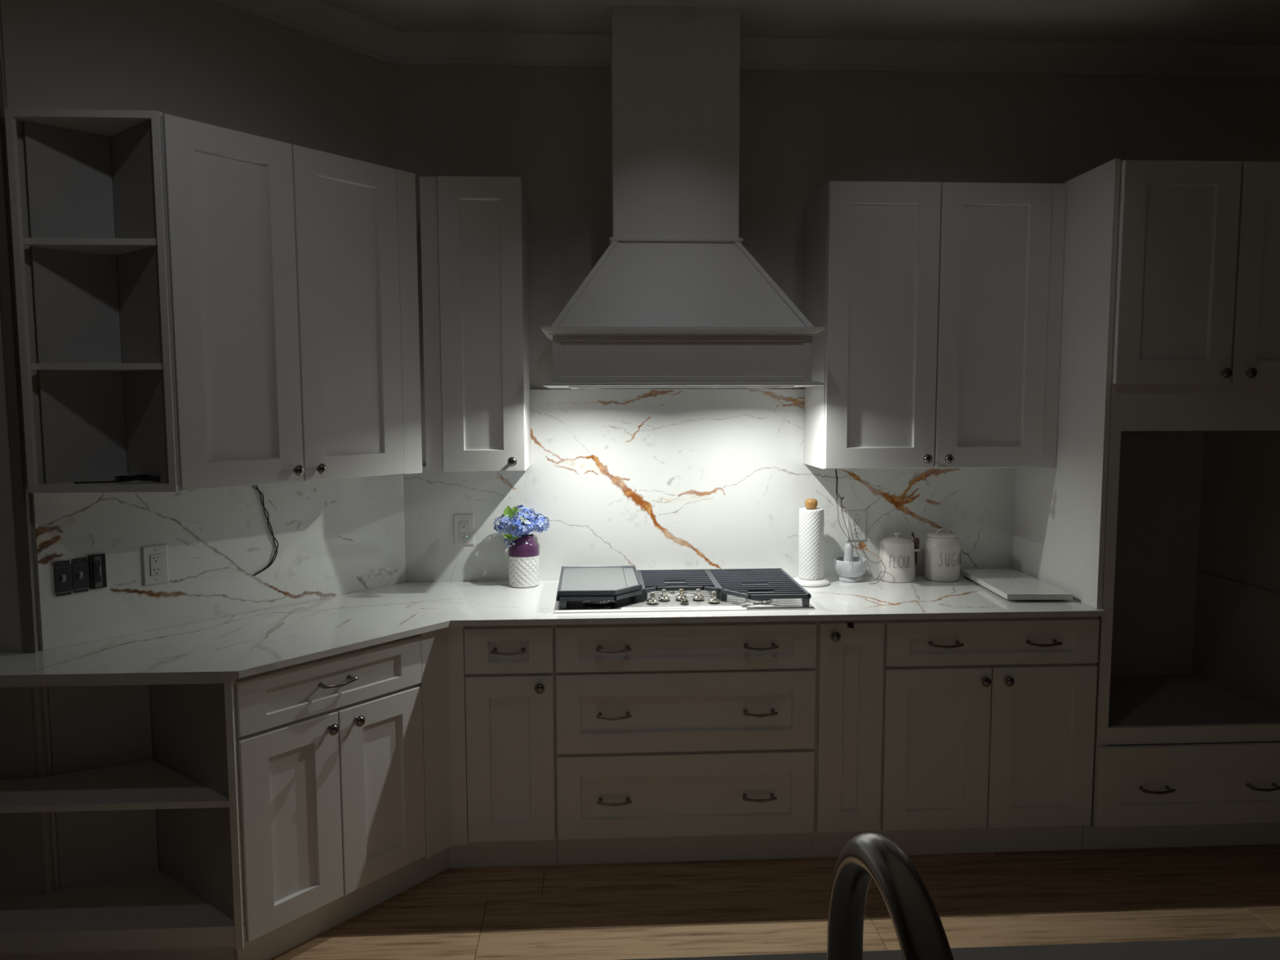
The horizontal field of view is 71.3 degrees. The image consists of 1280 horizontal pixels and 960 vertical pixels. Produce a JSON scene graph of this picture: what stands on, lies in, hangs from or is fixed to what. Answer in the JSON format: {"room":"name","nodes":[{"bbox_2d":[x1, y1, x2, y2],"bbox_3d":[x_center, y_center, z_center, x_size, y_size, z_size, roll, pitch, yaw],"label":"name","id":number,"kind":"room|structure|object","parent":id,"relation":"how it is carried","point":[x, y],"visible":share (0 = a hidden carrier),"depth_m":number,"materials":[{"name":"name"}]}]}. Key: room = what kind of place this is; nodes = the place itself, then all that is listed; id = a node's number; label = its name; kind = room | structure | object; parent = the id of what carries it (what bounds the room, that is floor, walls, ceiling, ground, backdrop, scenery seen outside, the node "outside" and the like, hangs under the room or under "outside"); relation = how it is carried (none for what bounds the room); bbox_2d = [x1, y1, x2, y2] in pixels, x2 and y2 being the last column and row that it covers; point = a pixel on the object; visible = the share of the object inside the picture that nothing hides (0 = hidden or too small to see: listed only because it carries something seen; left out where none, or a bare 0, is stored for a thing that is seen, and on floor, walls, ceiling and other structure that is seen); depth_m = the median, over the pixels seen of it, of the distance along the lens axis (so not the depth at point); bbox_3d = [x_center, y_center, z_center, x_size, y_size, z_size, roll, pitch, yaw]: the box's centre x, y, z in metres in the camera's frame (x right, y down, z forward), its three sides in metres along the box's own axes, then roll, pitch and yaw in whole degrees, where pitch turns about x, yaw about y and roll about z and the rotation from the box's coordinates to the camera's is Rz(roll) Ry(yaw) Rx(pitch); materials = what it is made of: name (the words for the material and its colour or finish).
{"room":"kitchen","nodes":[
{"label":"kitchen","id":0,"kind":"room"},
{"bbox_2d":[0,12,54,892],"bbox_3d":[-3.402,-0.092,2.548,3.237,3.045,0.100,0,5,-3],"label":"wall","id":1,"kind":"structure","parent":0,"point":[11,619],"depth_m":2.61,"materials":[{"name":"grey paint"}]},
{"bbox_2d":[0,58,37,653],"bbox_3d":[-1.794,-0.333,2.554,0.033,1.686,0.012,0,5,-3],"label":"trim","id":2,"kind":"structure","parent":1,"relation":"attached to","point":[8,298],"depth_m":2.56,"materials":[{"name":"grey wood"}]},
{"bbox_2d":[0,0,394,889],"bbox_3d":[-1.409,-0.148,3.129,0.100,3.045,1.300,4,6,39],"label":"wall","id":3,"kind":"structure","parent":0,"point":[206,61],"depth_m":2.88,"materials":[{"name":"grey paint"}]},
{"bbox_2d":[4,108,180,493],"bbox_3d":[-1.545,-0.504,2.630,0.419,1.064,0.232,0,5,-3],"label":"open corner shelf","id":4,"kind":"object","parent":3,"relation":"attached to","point":[98,241],"visible":0.96,"depth_m":2.61,"materials":[{"name":"white paint"}]},
{"bbox_2d":[74,474,160,484],"bbox_3d":[-1.527,-0.004,2.642,0.250,0.022,0.074,0,5,-3],"label":"coiled cord","id":5,"kind":"object","parent":4,"relation":"on","point":[121,478],"visible":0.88,"depth_m":2.62,"materials":[{"name":"black plastic"}]},
{"bbox_2d":[31,474,405,650],"bbox_3d":[-1.364,0.225,3.127,0.012,0.474,1.298,4,6,39],"label":"backsplash","id":6,"kind":"structure","parent":3,"relation":"attached to","point":[334,537],"depth_m":3.02,"materials":[{"name":"stone"}]},
{"bbox_2d":[53,560,71,596],"bbox_3d":[-1.720,0.294,2.664,0.016,0.104,0.044,4,6,39],"label":"light switch","id":7,"kind":"object","parent":6,"relation":"attached to","point":[62,572],"visible":1,"depth_m":2.66,"materials":[{"name":"grey plastic"}]},
{"bbox_2d":[71,557,88,593],"bbox_3d":[-1.691,0.288,2.700,0.016,0.104,0.044,4,6,39],"label":"light switch","id":8,"kind":"object","parent":6,"relation":"attached to","point":[79,566],"visible":1,"depth_m":2.70,"materials":[{"name":"grey plastic"}]},
{"bbox_2d":[88,553,106,589],"bbox_3d":[-1.661,0.281,2.736,0.016,0.104,0.046,4,6,39],"label":"light switch","id":9,"kind":"object","parent":6,"relation":"attached to","point":[96,563],"visible":1,"depth_m":2.73,"materials":[{"name":"black plastic"}]},
{"bbox_2d":[141,543,168,586],"bbox_3d":[-1.558,0.273,2.871,0.009,0.127,0.076,4,6,39],"label":"electrical outlet","id":10,"kind":"object","parent":6,"relation":"attached to","point":[154,557],"visible":1,"depth_m":2.87,"materials":[{"name":"white plastic"}]},
{"bbox_2d":[150,554,162,576],"bbox_3d":[-1.555,0.273,2.869,0.002,0.067,0.034,4,6,39],"label":"receptacle","id":11,"kind":"object","parent":10,"relation":"attached to","point":[156,560],"depth_m":2.87,"materials":[{"name":"white plastic"}]},
{"bbox_2d":[162,113,422,490],"bbox_3d":[-1.177,-0.534,2.965,0.362,1.064,0.857,4,6,39],"label":"upper cabinet","id":12,"kind":"object","parent":3,"relation":"attached to","point":[294,273],"visible":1,"depth_m":2.81,"materials":[{"name":"white paint"}]},
{"bbox_2d":[252,484,278,576],"bbox_3d":[-1.324,0.161,3.149,0.012,0.349,0.096,4,6,39],"label":"hanging wire","id":13,"kind":"object","parent":12,"relation":"hanging from","point":[256,488],"visible":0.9,"depth_m":3.16,"materials":[{"name":"black"}]},
{"bbox_2d":[210,0,398,62],"bbox_3d":[-1.336,-1.617,2.924,0.118,0.084,1.324,4,6,39],"label":"trim","id":14,"kind":"structure","parent":3,"relation":"attached to","point":[324,20],"depth_m":3.20,"materials":[{"name":"white paint"}]},
{"bbox_2d":[270,840,1279,959],"bbox_3d":[0.050,1.724,-0.426,10.000,0.080,8.750,0,5,-3],"label":"floor","id":15,"kind":"structure","parent":0,"point":[761,906],"depth_m":2.91,"materials":[{"name":"brown wood"}]},
{"bbox_2d":[0,678,246,959],"bbox_3d":[-1.768,0.977,2.624,1.293,0.892,0.356,0,5,-3],"label":"shelf","id":16,"kind":"object","parent":15,"relation":"on","point":[143,791],"visible":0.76,"depth_m":2.63,"materials":[{"name":"white paint"}]},
{"bbox_2d":[234,626,453,959],"bbox_3d":[-1.060,0.947,2.941,0.552,0.892,0.762,4,6,39],"label":"base cabinet","id":17,"kind":"object","parent":15,"relation":"on","point":[345,757],"visible":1,"depth_m":2.74,"materials":[{"name":"white paint"}]},
{"bbox_2d":[0,574,1106,682],"bbox_3d":[-0.482,0.475,3.075,4.213,0.020,1.214,0,5,-3],"label":"countertop","id":18,"kind":"structure","parent":17,"relation":"on","point":[238,646],"depth_m":3.04,"materials":[{"name":"stone"}]},
{"bbox_2d":[508,533,539,587],"bbox_3d":[-0.464,0.321,3.565,0.123,0.202,0.123,0,5,-3],"label":"vase","id":19,"kind":"object","parent":18,"relation":"on","point":[523,556],"visible":1,"depth_m":3.52,"materials":[{"name":"white ceramic"}]},
{"bbox_2d":[493,513,515,533],"bbox_3d":[-0.533,0.202,3.559,0.097,0.133,0.098,5,7,44],"label":"hydrangea","id":20,"kind":"object","parent":19,"relation":"in","point":[501,525],"visible":0.66,"depth_m":3.53,"materials":[{"name":"blue plant"}]},
{"bbox_2d":[502,524,518,546],"bbox_3d":[-0.508,0.219,3.516,0.060,0.092,0.060,0,5,-3],"label":"hydrangea","id":21,"kind":"object","parent":19,"relation":"in","point":[509,537],"visible":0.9,"depth_m":3.50,"materials":[{"name":"green"}]},
{"bbox_2d":[503,504,534,535],"bbox_3d":[-0.477,0.182,3.582,0.110,0.167,0.104,1,5,11],"label":"hydrangea","id":22,"kind":"object","parent":19,"relation":"in","point":[515,510],"visible":0.55,"depth_m":3.55,"materials":[{"name":"blue plant"}]},
{"bbox_2d":[506,512,533,537],"bbox_3d":[-0.471,0.201,3.513,0.110,0.141,0.111,0,5,-3],"label":"hydrangea","id":23,"kind":"object","parent":19,"relation":"in","point":[513,521],"visible":0.98,"depth_m":3.48,"materials":[{"name":"blue plant"}]},
{"bbox_2d":[526,512,550,536],"bbox_3d":[-0.411,0.199,3.558,0.104,0.138,0.092,4,6,40],"label":"hydrangea","id":24,"kind":"object","parent":19,"relation":"in","point":[538,521],"visible":0.77,"depth_m":3.53,"materials":[{"name":"blue plant"}]},
{"bbox_2d":[553,568,815,613],"bbox_3d":[0.145,0.411,3.375,0.918,0.051,0.515,0,5,-3],"label":"gas cooktop","id":25,"kind":"object","parent":18,"relation":"in","point":[755,588],"visible":0.88,"depth_m":3.24,"materials":[{"name":"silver metal"}]},
{"bbox_2d":[557,564,641,595],"bbox_3d":[-0.151,0.376,3.364,0.303,0.020,0.480,0,5,-3],"label":"griddle","id":26,"kind":"object","parent":25,"relation":"on","point":[574,580],"visible":1,"depth_m":3.33,"materials":[{"name":"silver metal"}]},
{"bbox_2d":[553,582,815,613],"bbox_3d":[0.145,0.433,3.377,0.918,0.008,0.515,0,5,-3],"label":"tray","id":27,"kind":"object","parent":25,"relation":"on","point":[672,602],"depth_m":3.18,"materials":[{"name":"silver metal"}]},
{"bbox_2d":[792,498,830,586],"bbox_3d":[0.685,0.245,3.583,0.160,0.343,0.160,0,5,-3],"label":"paper towel holder","id":28,"kind":"object","parent":18,"relation":"on","point":[810,504],"visible":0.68,"depth_m":3.55,"materials":[{"name":"white ceramic"}]},
{"bbox_2d":[798,507,824,580],"bbox_3d":[0.686,0.255,3.583,0.098,0.280,0.096,4,6,36],"label":"paper towel roll","id":29,"kind":"object","parent":28,"relation":"on","point":[811,544],"visible":0.99,"depth_m":3.55,"materials":[{"name":"white paper"}]},
{"bbox_2d":[833,555,867,582],"bbox_3d":[0.861,0.367,3.652,0.136,0.088,0.136,0,5,-3],"label":"mortar","id":30,"kind":"object","parent":18,"relation":"on","point":[846,572],"visible":0.98,"depth_m":3.61,"materials":[{"name":"white ceramic"}]},
{"bbox_2d":[842,543,853,561],"bbox_3d":[0.853,0.319,3.663,0.051,0.116,0.051,0,5,-3],"label":"pestle","id":31,"kind":"object","parent":30,"relation":"in","point":[847,549],"visible":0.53,"depth_m":3.65,"materials":[{"name":"white ceramic"}]},
{"bbox_2d":[877,532,920,582],"bbox_3d":[1.055,0.313,3.665,0.151,0.192,0.152,4,7,42],"label":"flour canister","id":32,"kind":"object","parent":18,"relation":"on","point":[896,553],"visible":1,"depth_m":3.61,"materials":[{"name":"white ceramic"}]},
{"bbox_2d":[911,532,919,564],"bbox_3d":[1.134,0.282,3.668,0.024,0.133,0.036,-2,5,-16],"label":"wooden scoop","id":33,"kind":"object","parent":32,"relation":"attached to","point":[916,540],"visible":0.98,"depth_m":3.66,"materials":[{"name":"brown wood"}]},
{"bbox_2d":[913,537,919,548],"bbox_3d":[1.134,0.259,3.664,0.024,0.043,0.033,0,5,-3],"label":"bowl","id":34,"kind":"object","parent":33,"relation":"on","point":[916,540],"depth_m":3.65,"materials":[{"name":"brown wood"}]},
{"bbox_2d":[924,528,960,582],"bbox_3d":[1.241,0.303,3.662,0.141,0.212,0.142,0,5,-3],"label":"sugar canister","id":35,"kind":"object","parent":18,"relation":"on","point":[942,554],"visible":1,"depth_m":3.61,"materials":[{"name":"white ceramic"}]},
{"bbox_2d":[965,577,1007,599],"bbox_3d":[1.458,0.418,3.499,0.242,0.010,0.440,0,5,-3],"label":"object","id":36,"kind":"object","parent":18,"relation":"on","point":[966,577],"visible":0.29,"depth_m":3.48,"materials":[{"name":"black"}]},
{"bbox_2d":[960,568,1072,599],"bbox_3d":[1.447,0.404,3.485,0.252,0.020,0.505,0,5,-3],"label":"sample","id":37,"kind":"object","parent":18,"relation":"on","point":[1009,584],"visible":1,"depth_m":3.41,"materials":[{"name":"stone"}]},
{"bbox_2d":[448,624,557,868],"bbox_3d":[-0.499,0.910,3.354,0.382,0.892,0.632,0,5,-3],"label":"base cabinet","id":38,"kind":"object","parent":15,"relation":"on","point":[502,677],"visible":0.98,"depth_m":3.08,"materials":[{"name":"white paint"}]},
{"bbox_2d":[554,620,817,865],"bbox_3d":[0.149,0.905,3.390,0.913,0.892,0.625,0,5,-3],"label":"base cabinet","id":39,"kind":"object","parent":15,"relation":"on","point":[674,742],"visible":1,"depth_m":3.11,"materials":[{"name":"white paint"}]},
{"bbox_2d":[810,619,884,857],"bbox_3d":[0.723,0.901,3.416,0.235,0.892,0.632,0,5,-3],"label":"base cabinet","id":40,"kind":"object","parent":15,"relation":"on","point":[850,653],"visible":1,"depth_m":3.13,"materials":[{"name":"white paint"}]},
{"bbox_2d":[619,936,1279,959],"bbox_3d":[0.709,1.118,0.788,4.350,0.914,0.923,0,5,-3],"label":"kitchen island","id":41,"kind":"object","parent":15,"relation":"on","point":[1257,948],"visible":1,"depth_m":1.18,"materials":[{"name":"stone"}]},
{"bbox_2d":[826,832,954,959],"bbox_3d":[0.202,0.469,0.670,0.096,0.401,0.290,0,5,-3],"label":"faucet","id":42,"kind":"object","parent":41,"relation":"on","point":[918,927],"visible":1,"depth_m":0.65,"materials":[{"name":"grey metal"}]},
{"bbox_2d":[875,616,1099,854],"bbox_3d":[1.226,0.897,3.442,0.770,0.892,0.632,0,5,-3],"label":"base cabinet","id":43,"kind":"object","parent":15,"relation":"on","point":[988,731],"visible":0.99,"depth_m":3.16,"materials":[{"name":"white paint"}]},
{"bbox_2d":[1012,158,1279,849],"bbox_3d":[2.011,0.112,3.428,0.845,2.456,0.701,0,5,-3],"label":"tall cabinet","id":44,"kind":"object","parent":15,"relation":"on","point":[1157,511],"visible":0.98,"depth_m":3.20,"materials":[{"name":"white paint"}]},
{"bbox_2d":[325,0,1279,44],"bbox_3d":[0.041,-1.399,-0.696,10.000,0.100,8.750,0,5,-3],"label":"ceiling","id":45,"kind":"structure","parent":0,"point":[1175,21],"depth_m":3.27,"materials":[{"name":"grey paint"}]},
{"bbox_2d":[391,63,1279,466],"bbox_3d":[1.877,-0.215,3.798,5.691,3.045,0.100,0,5,-3],"label":"wall","id":46,"kind":"structure","parent":0,"point":[548,127],"depth_m":3.59,"materials":[{"name":"grey paint"}]},
{"bbox_2d":[419,176,530,471],"bbox_3d":[-0.615,-0.572,3.398,0.364,1.062,0.376,0,5,-3],"label":"upper cabinet","id":47,"kind":"object","parent":46,"relation":"attached to","point":[474,229],"visible":1,"depth_m":3.25,"materials":[{"name":"white paint"}]},
{"bbox_2d":[391,28,610,66],"bbox_3d":[-0.539,-1.663,3.438,0.851,0.084,0.118,0,5,-3],"label":"trim","id":48,"kind":"structure","parent":46,"relation":"attached to","point":[412,46],"depth_m":3.44,"materials":[{"name":"white paint"}]},
{"bbox_2d":[541,5,825,390],"bbox_3d":[0.139,-1.018,3.318,0.988,1.352,0.536,0,5,-3],"label":"range hood","id":49,"kind":"object","parent":46,"relation":"attached to","point":[675,300],"visible":1,"depth_m":3.19,"materials":[{"name":"white paint"}]},
{"bbox_2d":[751,386,769,388],"bbox_3d":[0.434,-0.335,3.243,0.072,0.003,0.072,0,5,-3],"label":"lamp","id":50,"kind":"object","parent":49,"relation":"on","point":[751,387],"depth_m":3.24,"materials":[{"name":"silver metal"}]},
{"bbox_2d":[403,389,1015,582],"bbox_3d":[0.305,0.018,3.680,2.535,0.780,0.012,0,5,-3],"label":"backsplash","id":51,"kind":"structure","parent":46,"relation":"attached to","point":[679,479],"depth_m":3.67,"materials":[{"name":"stone"}]},
{"bbox_2d":[453,514,474,545],"bbox_3d":[-0.716,0.202,3.631,0.082,0.126,0.010,0,5,-3],"label":"electrical outlet","id":52,"kind":"object","parent":51,"relation":"attached to","point":[464,524],"visible":1,"depth_m":3.63,"materials":[{"name":"white plastic"}]},
{"bbox_2d":[459,521,467,537],"bbox_3d":[-0.716,0.202,3.629,0.034,0.067,0.002,0,5,-3],"label":"receptacle","id":53,"kind":"object","parent":52,"relation":"attached to","point":[463,525],"depth_m":3.63,"materials":[{"name":"white plastic"}]},
{"bbox_2d":[846,510,866,540],"bbox_3d":[0.902,0.190,3.715,0.082,0.126,0.009,0,5,-3],"label":"electrical outlet","id":54,"kind":"object","parent":51,"relation":"attached to","point":[856,519],"visible":1,"depth_m":3.71,"materials":[{"name":"white plastic"}]},
{"bbox_2d":[853,527,861,533],"bbox_3d":[0.902,0.210,3.713,0.034,0.028,0.002,0,5,-3],"label":"receptacle","id":55,"kind":"object","parent":54,"relation":"attached to","point":[855,530],"depth_m":3.71,"materials":[{"name":"white plastic"}]},
{"bbox_2d":[853,517,861,524],"bbox_3d":[0.902,0.171,3.710,0.034,0.028,0.002,0,5,-3],"label":"receptacle","id":56,"kind":"object","parent":54,"relation":"attached to","point":[856,521],"depth_m":3.71,"materials":[{"name":"white plastic"}]},
{"bbox_2d":[804,181,1066,469],"bbox_3d":[1.131,-0.584,3.487,0.894,1.060,0.376,0,5,-3],"label":"upper cabinet","id":57,"kind":"object","parent":46,"relation":"attached to","point":[939,304],"visible":1,"depth_m":3.34,"materials":[{"name":"white paint"}]},
{"bbox_2d":[835,469,885,583],"bbox_3d":[0.865,0.178,3.597,0.231,0.473,0.091,4,7,41],"label":"wire","id":58,"kind":"object","parent":57,"relation":"hanging from","point":[842,498],"visible":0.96,"depth_m":3.62,"materials":[{"name":"black"}]},
{"bbox_2d":[739,35,1279,78],"bbox_3d":[2.532,-1.685,3.595,4.382,0.084,0.118,0,5,-3],"label":"trim","id":59,"kind":"structure","parent":46,"relation":"attached to","point":[756,51],"depth_m":3.54,"materials":[{"name":"white paint"}]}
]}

